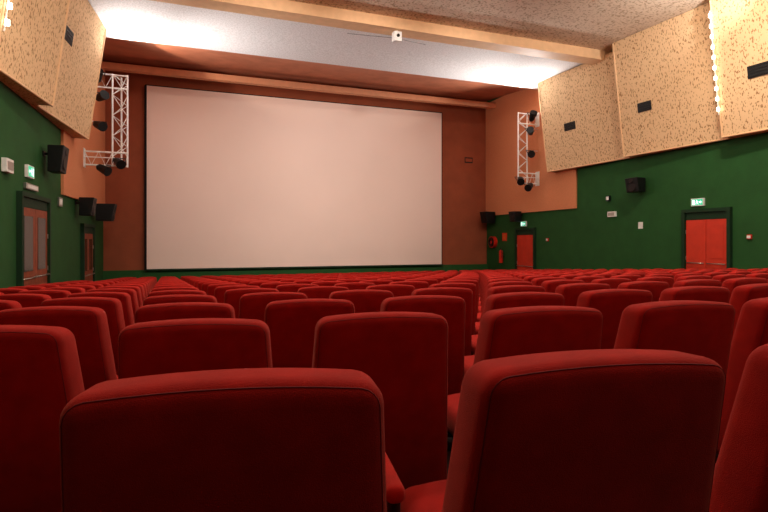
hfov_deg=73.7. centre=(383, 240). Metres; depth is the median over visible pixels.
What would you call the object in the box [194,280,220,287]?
seat
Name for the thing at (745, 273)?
seat
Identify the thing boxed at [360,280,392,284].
seat
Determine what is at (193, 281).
seat
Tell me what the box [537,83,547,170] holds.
side edge
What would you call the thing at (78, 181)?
trim
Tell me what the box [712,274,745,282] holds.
seat
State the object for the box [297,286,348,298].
seat
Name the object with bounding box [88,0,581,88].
ceiling
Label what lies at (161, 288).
seat
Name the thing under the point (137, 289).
seat
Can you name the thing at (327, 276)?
seat
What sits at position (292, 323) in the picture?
seat
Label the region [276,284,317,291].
seat
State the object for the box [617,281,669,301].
seat
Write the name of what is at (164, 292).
seat
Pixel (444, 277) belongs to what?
seat
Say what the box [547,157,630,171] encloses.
bottom edge
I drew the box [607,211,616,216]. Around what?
emergency light
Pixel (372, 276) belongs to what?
seat
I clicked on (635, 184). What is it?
wall speaker
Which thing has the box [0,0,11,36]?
side edge
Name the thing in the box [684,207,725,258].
door
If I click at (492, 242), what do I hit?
hose reel
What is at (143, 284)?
seat
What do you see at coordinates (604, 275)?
seat
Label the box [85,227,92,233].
transom
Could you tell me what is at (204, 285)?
seat
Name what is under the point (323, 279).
seat
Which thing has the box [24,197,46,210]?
transom
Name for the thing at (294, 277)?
seat
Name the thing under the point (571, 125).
vent grille
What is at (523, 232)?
transom
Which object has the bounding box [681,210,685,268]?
frame
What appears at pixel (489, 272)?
seat
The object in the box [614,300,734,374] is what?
seat
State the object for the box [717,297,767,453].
seat
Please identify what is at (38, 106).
bottom edge
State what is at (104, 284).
seat
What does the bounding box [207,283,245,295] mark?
seat
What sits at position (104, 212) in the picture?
wall speaker
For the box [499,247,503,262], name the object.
fire extinguisher
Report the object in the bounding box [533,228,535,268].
frame
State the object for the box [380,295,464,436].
seat
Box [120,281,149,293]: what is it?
seat
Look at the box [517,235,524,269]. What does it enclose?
leaf
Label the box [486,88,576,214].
wall panel
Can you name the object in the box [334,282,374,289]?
seat
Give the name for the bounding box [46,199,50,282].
frame
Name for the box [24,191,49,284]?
door
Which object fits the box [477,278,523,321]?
seat
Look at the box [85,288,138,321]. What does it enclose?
seat
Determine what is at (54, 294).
seat
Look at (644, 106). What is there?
vent grille
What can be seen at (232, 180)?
screen
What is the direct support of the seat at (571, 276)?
on the floor
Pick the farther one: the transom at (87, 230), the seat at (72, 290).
the transom at (87, 230)
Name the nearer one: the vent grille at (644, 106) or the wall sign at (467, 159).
the vent grille at (644, 106)
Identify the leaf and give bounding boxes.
[24,207,34,285]
[35,209,46,284]
[85,234,87,279]
[88,234,92,279]
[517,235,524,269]
[525,235,532,269]
[686,220,705,269]
[706,219,725,268]
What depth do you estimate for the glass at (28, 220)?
10.05 m
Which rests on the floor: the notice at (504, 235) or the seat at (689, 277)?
the seat at (689, 277)
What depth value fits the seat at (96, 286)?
7.64 m
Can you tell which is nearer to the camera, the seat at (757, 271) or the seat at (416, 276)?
the seat at (757, 271)
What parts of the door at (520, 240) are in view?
panel, frame, panel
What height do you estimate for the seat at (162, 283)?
0.921 m
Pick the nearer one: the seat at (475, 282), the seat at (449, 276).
the seat at (475, 282)
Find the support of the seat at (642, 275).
on the floor
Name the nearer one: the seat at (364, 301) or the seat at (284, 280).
the seat at (364, 301)
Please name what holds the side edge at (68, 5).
attached to the wall panel at (30, 47)
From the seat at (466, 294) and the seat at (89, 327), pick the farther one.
the seat at (466, 294)
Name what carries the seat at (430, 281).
on the floor
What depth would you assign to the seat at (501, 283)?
4.99 m
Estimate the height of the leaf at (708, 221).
2.134 m
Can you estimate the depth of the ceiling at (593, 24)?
13.45 m
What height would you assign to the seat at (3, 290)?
0.921 m
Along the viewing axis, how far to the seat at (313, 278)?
9.18 m
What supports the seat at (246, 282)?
on the floor
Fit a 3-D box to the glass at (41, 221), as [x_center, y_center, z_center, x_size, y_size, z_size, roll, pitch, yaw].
[-7.297,0.053,10.915,0.008,1.086,0.557,0,0,-20]
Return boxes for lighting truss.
[83,69,127,175]
[515,110,539,191]
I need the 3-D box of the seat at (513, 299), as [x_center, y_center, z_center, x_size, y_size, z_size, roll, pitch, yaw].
[0.768,0.752,3.215,0.645,0.921,0.686,0,0,-14]
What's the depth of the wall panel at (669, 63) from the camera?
13.93 m
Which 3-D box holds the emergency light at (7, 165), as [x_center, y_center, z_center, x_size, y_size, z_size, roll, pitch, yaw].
[-6.605,-1.320,8.988,0.095,0.240,0.350,0,0,-20]
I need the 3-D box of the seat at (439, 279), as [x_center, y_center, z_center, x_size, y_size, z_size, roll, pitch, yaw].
[0.638,1.008,8.112,0.645,0.921,0.686,0,0,-18]
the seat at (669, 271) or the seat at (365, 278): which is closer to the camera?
the seat at (365, 278)
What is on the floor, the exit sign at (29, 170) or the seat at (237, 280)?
the seat at (237, 280)
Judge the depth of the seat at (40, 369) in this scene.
1.57 m
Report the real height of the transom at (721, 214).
0.180 m
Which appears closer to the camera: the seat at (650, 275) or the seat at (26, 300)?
the seat at (26, 300)
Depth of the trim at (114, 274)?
20.30 m
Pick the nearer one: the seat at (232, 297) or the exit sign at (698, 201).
the seat at (232, 297)
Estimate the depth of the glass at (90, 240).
15.82 m
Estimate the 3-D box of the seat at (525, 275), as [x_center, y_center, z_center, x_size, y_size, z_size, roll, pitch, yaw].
[2.348,1.008,8.737,0.645,0.921,0.686,0,0,-22]
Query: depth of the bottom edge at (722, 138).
13.87 m
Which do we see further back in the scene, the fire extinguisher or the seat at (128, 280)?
the fire extinguisher
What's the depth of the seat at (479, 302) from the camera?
8.22 m
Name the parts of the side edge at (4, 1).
lamp strip in the joint, bulb, bulb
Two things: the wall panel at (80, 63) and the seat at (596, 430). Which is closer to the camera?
the seat at (596, 430)
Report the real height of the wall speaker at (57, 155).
0.580 m
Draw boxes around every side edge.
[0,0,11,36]
[52,0,69,105]
[88,29,106,137]
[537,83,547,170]
[612,44,623,156]
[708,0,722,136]
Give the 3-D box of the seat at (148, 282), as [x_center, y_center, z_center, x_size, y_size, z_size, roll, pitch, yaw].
[-4.628,1.195,9.814,0.645,0.921,0.686,0,0,-8]
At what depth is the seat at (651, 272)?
8.29 m
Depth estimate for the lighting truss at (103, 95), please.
15.06 m
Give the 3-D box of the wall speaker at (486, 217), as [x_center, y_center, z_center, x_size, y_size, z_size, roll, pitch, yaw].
[4.678,-1.050,22.857,0.641,0.500,0.498,0,0,-20]
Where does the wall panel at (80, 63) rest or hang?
attached to the wall at (25, 132)
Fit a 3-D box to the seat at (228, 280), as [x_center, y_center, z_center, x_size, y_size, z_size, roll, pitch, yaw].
[-2.835,1.177,10.124,0.645,0.921,0.686,0,0,-12]
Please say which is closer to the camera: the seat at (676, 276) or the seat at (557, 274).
the seat at (676, 276)
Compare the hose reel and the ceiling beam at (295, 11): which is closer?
the ceiling beam at (295, 11)
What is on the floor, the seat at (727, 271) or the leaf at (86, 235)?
the seat at (727, 271)
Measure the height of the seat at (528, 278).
0.921 m
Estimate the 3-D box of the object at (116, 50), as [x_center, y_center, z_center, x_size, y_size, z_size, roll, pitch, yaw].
[-1.891,-6.360,18.884,15.700,0.680,4.400,0,0,-20]
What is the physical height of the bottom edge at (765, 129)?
0.048 m
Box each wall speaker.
[42,145,68,173]
[75,197,96,215]
[95,203,116,220]
[480,211,495,222]
[509,211,522,221]
[625,177,645,192]
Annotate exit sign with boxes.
[25,164,33,178]
[521,221,526,226]
[691,198,704,205]
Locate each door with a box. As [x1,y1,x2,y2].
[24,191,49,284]
[85,223,94,280]
[516,228,532,262]
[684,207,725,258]
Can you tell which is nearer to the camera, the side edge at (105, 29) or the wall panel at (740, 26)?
the wall panel at (740, 26)
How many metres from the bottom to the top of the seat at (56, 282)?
0.921 m
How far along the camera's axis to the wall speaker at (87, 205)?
14.04 m
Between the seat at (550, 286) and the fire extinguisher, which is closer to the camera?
the seat at (550, 286)
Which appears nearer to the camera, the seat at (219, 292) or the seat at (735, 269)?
the seat at (219, 292)
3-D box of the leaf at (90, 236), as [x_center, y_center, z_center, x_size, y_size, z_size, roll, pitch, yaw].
[-9.114,0.895,15.867,0.037,2.231,0.727,0,0,-20]
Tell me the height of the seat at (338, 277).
0.921 m
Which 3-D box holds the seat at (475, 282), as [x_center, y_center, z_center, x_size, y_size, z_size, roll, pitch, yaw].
[0.810,0.904,6.177,0.645,0.921,0.686,0,0,-17]
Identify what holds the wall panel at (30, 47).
attached to the wall at (25, 132)
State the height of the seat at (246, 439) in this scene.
0.921 m
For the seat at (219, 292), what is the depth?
5.23 m
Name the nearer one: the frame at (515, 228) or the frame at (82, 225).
the frame at (82, 225)
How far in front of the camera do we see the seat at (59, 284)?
8.46 m
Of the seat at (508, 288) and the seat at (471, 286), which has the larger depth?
the seat at (471, 286)
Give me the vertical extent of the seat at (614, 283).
0.921 m
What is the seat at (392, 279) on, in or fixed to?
on the floor
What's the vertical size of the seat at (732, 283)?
0.921 m
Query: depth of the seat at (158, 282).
7.79 m
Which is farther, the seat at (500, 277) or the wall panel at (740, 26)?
the wall panel at (740, 26)
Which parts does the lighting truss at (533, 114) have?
wall plate, wall plate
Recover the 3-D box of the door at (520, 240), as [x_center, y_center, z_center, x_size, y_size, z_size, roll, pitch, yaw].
[5.724,0.678,20.763,0.099,2.417,1.150,0,0,-20]
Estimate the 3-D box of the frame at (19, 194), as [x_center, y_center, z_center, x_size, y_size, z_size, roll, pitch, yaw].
[-6.827,0.403,9.605,0.099,2.686,0.090,0,0,-20]
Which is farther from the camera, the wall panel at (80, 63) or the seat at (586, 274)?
the wall panel at (80, 63)
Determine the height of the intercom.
0.220 m
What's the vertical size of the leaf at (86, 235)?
2.231 m
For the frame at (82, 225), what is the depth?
14.74 m
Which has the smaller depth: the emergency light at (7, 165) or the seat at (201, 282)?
the seat at (201, 282)
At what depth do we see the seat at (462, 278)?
6.94 m
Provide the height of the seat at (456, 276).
0.921 m
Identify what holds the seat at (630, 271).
on the floor
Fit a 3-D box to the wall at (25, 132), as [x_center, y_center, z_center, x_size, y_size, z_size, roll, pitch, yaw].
[-5.781,-2.225,6.202,0.250,9.350,25.600,0,0,-20]
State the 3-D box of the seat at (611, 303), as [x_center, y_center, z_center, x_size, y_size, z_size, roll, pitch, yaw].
[1.355,0.749,3.373,0.645,0.921,0.686,0,0,-16]
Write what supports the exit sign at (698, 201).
attached to the wall at (733, 172)
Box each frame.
[16,191,23,285]
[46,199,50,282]
[80,223,84,279]
[93,228,94,281]
[515,228,517,268]
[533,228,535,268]
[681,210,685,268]
[726,207,732,268]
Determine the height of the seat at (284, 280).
0.921 m
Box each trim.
[61,60,104,203]
[101,62,495,108]
[103,264,487,281]
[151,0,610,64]
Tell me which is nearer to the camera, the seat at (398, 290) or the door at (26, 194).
the seat at (398, 290)
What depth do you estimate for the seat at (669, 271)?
10.01 m
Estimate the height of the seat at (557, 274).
0.921 m
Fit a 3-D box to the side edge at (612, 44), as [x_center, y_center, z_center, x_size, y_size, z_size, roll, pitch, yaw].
[7.061,-4.230,15.425,0.467,3.366,0.050,0,0,-20]
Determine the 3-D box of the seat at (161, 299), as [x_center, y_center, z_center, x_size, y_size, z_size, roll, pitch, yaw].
[-1.388,0.819,3.713,0.645,0.921,0.686,0,0,-10]
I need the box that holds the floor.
[447,433,718,474]
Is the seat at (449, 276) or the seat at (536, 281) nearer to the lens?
the seat at (536, 281)
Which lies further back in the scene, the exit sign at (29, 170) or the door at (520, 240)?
the door at (520, 240)
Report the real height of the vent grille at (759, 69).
0.280 m
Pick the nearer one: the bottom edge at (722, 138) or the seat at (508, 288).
the seat at (508, 288)
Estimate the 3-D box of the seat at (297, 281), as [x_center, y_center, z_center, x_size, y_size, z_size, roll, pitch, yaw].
[-1.113,1.015,7.615,0.645,0.921,0.686,0,0,-14]
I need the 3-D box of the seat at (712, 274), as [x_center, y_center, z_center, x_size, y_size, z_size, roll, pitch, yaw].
[4.752,0.912,7.748,0.645,0.921,0.686,0,0,-27]
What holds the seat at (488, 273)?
on the floor
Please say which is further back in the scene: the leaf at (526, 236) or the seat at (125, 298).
the leaf at (526, 236)
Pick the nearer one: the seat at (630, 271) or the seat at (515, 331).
the seat at (515, 331)
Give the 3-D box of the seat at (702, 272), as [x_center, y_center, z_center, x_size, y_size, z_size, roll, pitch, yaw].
[5.452,0.973,9.186,0.645,0.921,0.686,0,0,-29]
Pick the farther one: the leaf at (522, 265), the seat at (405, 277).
the leaf at (522, 265)
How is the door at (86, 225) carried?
in the wall at (25, 132)
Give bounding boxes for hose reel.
[488,236,497,247]
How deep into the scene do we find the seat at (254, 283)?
7.12 m
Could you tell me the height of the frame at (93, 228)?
2.551 m
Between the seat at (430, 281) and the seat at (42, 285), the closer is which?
the seat at (430, 281)
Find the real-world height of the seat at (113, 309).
0.921 m
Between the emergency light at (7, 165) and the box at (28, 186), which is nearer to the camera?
the emergency light at (7, 165)
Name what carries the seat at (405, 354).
on the floor
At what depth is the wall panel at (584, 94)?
17.09 m
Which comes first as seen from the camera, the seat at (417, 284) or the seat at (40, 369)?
the seat at (40, 369)
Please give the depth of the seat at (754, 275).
6.26 m
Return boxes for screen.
[144,84,442,270]
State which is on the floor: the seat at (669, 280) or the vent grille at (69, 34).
the seat at (669, 280)
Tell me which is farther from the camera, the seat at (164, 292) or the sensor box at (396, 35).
the sensor box at (396, 35)
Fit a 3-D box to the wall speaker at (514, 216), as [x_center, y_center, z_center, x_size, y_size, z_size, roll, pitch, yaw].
[5.428,-1.000,21.002,0.494,0.420,0.417,0,0,-20]
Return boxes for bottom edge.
[0,69,53,106]
[36,105,88,139]
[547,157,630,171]
[624,138,729,156]
[722,128,767,137]
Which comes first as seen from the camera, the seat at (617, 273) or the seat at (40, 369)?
the seat at (40, 369)
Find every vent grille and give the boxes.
[64,25,73,46]
[564,121,575,130]
[637,100,651,112]
[747,61,767,78]
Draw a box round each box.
[23,182,38,191]
[347,30,425,44]
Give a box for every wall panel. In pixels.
[0,0,2,17]
[0,0,67,105]
[30,0,105,138]
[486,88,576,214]
[539,52,632,171]
[613,3,732,156]
[711,0,767,137]
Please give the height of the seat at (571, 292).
0.921 m
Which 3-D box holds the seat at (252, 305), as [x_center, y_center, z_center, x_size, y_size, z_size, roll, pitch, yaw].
[-0.791,0.813,3.826,0.645,0.921,0.686,0,0,-11]
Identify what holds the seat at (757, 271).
on the floor
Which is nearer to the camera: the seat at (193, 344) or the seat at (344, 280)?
the seat at (193, 344)
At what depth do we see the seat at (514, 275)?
9.50 m
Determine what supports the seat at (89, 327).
on the floor
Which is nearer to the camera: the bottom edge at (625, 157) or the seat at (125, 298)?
the seat at (125, 298)
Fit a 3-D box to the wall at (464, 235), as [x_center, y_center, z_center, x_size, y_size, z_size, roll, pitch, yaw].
[-2.682,-2.225,21.070,16.200,9.350,0.250,0,0,-20]
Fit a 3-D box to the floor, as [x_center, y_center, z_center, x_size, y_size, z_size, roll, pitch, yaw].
[1.717,1.579,8.917,15.700,1.608,25.600,0,0,-20]
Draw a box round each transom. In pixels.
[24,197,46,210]
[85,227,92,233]
[517,230,532,234]
[686,211,725,219]
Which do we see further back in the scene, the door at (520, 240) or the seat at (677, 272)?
the door at (520, 240)
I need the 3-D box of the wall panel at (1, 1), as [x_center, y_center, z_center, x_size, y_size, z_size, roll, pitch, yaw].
[-5.164,-4.345,6.070,0.819,3.190,3.070,0,0,-20]
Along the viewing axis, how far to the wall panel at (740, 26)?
12.00 m
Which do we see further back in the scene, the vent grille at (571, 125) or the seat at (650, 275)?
the vent grille at (571, 125)
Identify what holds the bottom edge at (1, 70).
attached to the wall panel at (30, 47)
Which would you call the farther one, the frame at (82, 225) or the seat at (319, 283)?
the frame at (82, 225)
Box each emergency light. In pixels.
[1,157,13,173]
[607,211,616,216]
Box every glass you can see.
[24,215,32,271]
[38,218,45,269]
[85,239,86,270]
[89,239,91,269]
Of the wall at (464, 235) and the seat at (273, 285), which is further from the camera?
the wall at (464, 235)
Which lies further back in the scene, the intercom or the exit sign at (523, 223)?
the exit sign at (523, 223)
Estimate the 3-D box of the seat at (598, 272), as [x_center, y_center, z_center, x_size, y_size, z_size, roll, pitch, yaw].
[4.176,1.072,10.630,0.645,0.921,0.686,0,0,-28]
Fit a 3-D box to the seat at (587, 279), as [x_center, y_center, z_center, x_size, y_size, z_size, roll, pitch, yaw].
[2.532,0.903,6.767,0.645,0.921,0.686,0,0,-21]
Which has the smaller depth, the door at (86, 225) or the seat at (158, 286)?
the seat at (158, 286)
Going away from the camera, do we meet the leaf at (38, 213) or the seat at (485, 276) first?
the seat at (485, 276)
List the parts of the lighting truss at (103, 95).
wall plate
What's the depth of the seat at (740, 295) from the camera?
3.38 m
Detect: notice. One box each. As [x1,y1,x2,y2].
[502,233,506,240]
[638,222,642,228]
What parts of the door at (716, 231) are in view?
panel, frame, panel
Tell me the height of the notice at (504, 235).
0.350 m
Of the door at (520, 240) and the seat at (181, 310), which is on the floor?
the seat at (181, 310)
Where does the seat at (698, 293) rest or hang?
on the floor
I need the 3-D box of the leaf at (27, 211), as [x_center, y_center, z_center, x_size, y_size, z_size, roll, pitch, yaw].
[-7.014,0.533,10.067,0.037,2.366,0.877,0,0,-20]
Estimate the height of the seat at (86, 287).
0.921 m
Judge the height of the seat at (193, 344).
0.921 m
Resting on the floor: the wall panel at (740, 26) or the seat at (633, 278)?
the seat at (633, 278)
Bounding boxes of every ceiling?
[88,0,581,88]
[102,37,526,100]
[290,0,708,51]
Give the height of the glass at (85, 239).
0.951 m
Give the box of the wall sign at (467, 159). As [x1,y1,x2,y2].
[465,157,472,162]
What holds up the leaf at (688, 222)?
attached to the door at (716, 231)
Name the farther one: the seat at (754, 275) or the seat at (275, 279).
the seat at (275, 279)
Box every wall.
[0,59,102,287]
[103,60,486,270]
[487,97,767,269]
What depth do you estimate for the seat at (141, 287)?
6.85 m
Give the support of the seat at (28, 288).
on the floor
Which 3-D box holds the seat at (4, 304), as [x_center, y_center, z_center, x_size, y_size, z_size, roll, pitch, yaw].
[-2.588,0.832,3.532,0.645,0.921,0.686,0,0,-7]
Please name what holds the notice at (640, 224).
attached to the wall at (733, 172)
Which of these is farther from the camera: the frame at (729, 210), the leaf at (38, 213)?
the frame at (729, 210)
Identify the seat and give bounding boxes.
[0,288,27,293]
[0,294,51,307]
[0,300,21,310]
[0,306,117,389]
[0,325,84,511]
[8,286,45,290]
[18,290,70,298]
[27,284,58,287]
[41,287,84,293]
[41,297,124,374]
[46,283,70,285]
[56,282,79,283]
[58,285,95,290]
[59,368,404,511]
[67,292,134,326]
[71,283,103,288]
[80,282,109,286]
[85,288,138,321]
[95,281,114,284]
[97,286,142,306]
[107,284,144,300]
[113,283,147,297]
[118,318,272,378]
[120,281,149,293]
[124,281,150,291]
[128,280,151,289]
[135,302,234,322]
[143,294,216,305]
[148,290,205,296]
[151,287,198,291]
[153,285,193,288]
[155,283,189,285]
[156,282,186,283]
[192,279,215,285]
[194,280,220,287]
[198,281,227,290]
[202,282,234,294]
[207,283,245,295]
[214,285,259,302]
[224,288,278,318]
[226,278,245,281]
[232,279,256,282]
[239,280,267,284]
[239,292,307,321]
[248,281,279,286]
[260,282,296,288]
[264,299,354,367]
[268,278,290,280]
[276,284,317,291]
[280,279,305,281]
[291,277,312,278]
[293,280,322,283]
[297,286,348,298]
[304,277,322,279]
[311,281,345,285]
[312,312,447,489]
[318,278,343,280]
[323,276,342,277]
[329,290,393,312]
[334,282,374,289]
[337,279,364,282]
[338,277,360,278]
[355,277,380,279]
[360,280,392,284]
[365,284,414,296]
[372,276,391,277]
[377,278,405,281]
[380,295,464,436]
[389,281,428,289]
[391,276,415,279]
[401,349,725,511]
[405,275,422,277]
[405,279,437,285]
[411,287,472,355]
[416,277,443,282]
[425,275,448,280]
[429,283,476,334]
[430,274,451,278]
[440,280,477,321]
[447,277,478,312]
[447,306,602,451]
[452,276,479,301]
[464,292,564,374]
[471,285,544,354]
[475,281,532,334]
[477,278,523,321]
[478,275,511,305]
[478,276,517,312]
[479,272,497,293]
[479,273,502,296]
[479,274,506,300]
[512,273,532,276]
[517,274,540,278]
[523,275,552,281]
[531,277,565,285]
[541,279,584,292]
[548,273,570,276]
[555,283,610,305]
[559,274,585,279]
[572,276,604,282]
[576,289,652,348]
[578,273,597,275]
[586,271,604,273]
[591,274,616,277]
[591,278,631,288]
[601,272,622,274]
[610,275,641,281]
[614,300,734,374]
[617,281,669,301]
[620,273,644,277]
[625,271,644,273]
[636,277,673,287]
[644,274,673,277]
[646,272,669,274]
[659,286,729,302]
[665,270,681,273]
[671,271,692,275]
[672,279,721,287]
[674,273,701,282]
[676,275,711,281]
[693,270,712,274]
[703,272,727,277]
[709,344,767,511]
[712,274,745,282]
[713,270,730,272]
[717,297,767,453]
[721,277,767,300]
[728,271,751,275]
[729,283,767,341]
[731,269,746,271]
[746,273,767,278]
[751,270,767,273]
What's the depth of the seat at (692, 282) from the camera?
4.48 m
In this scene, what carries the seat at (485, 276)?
on the floor
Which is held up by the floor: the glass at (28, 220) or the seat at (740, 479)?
the seat at (740, 479)
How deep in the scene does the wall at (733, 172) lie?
15.10 m
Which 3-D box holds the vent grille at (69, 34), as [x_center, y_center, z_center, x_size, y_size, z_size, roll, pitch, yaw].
[-7.074,-4.600,11.477,0.090,0.300,0.508,0,0,-15]
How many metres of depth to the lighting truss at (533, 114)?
19.78 m
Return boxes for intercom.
[57,197,62,206]

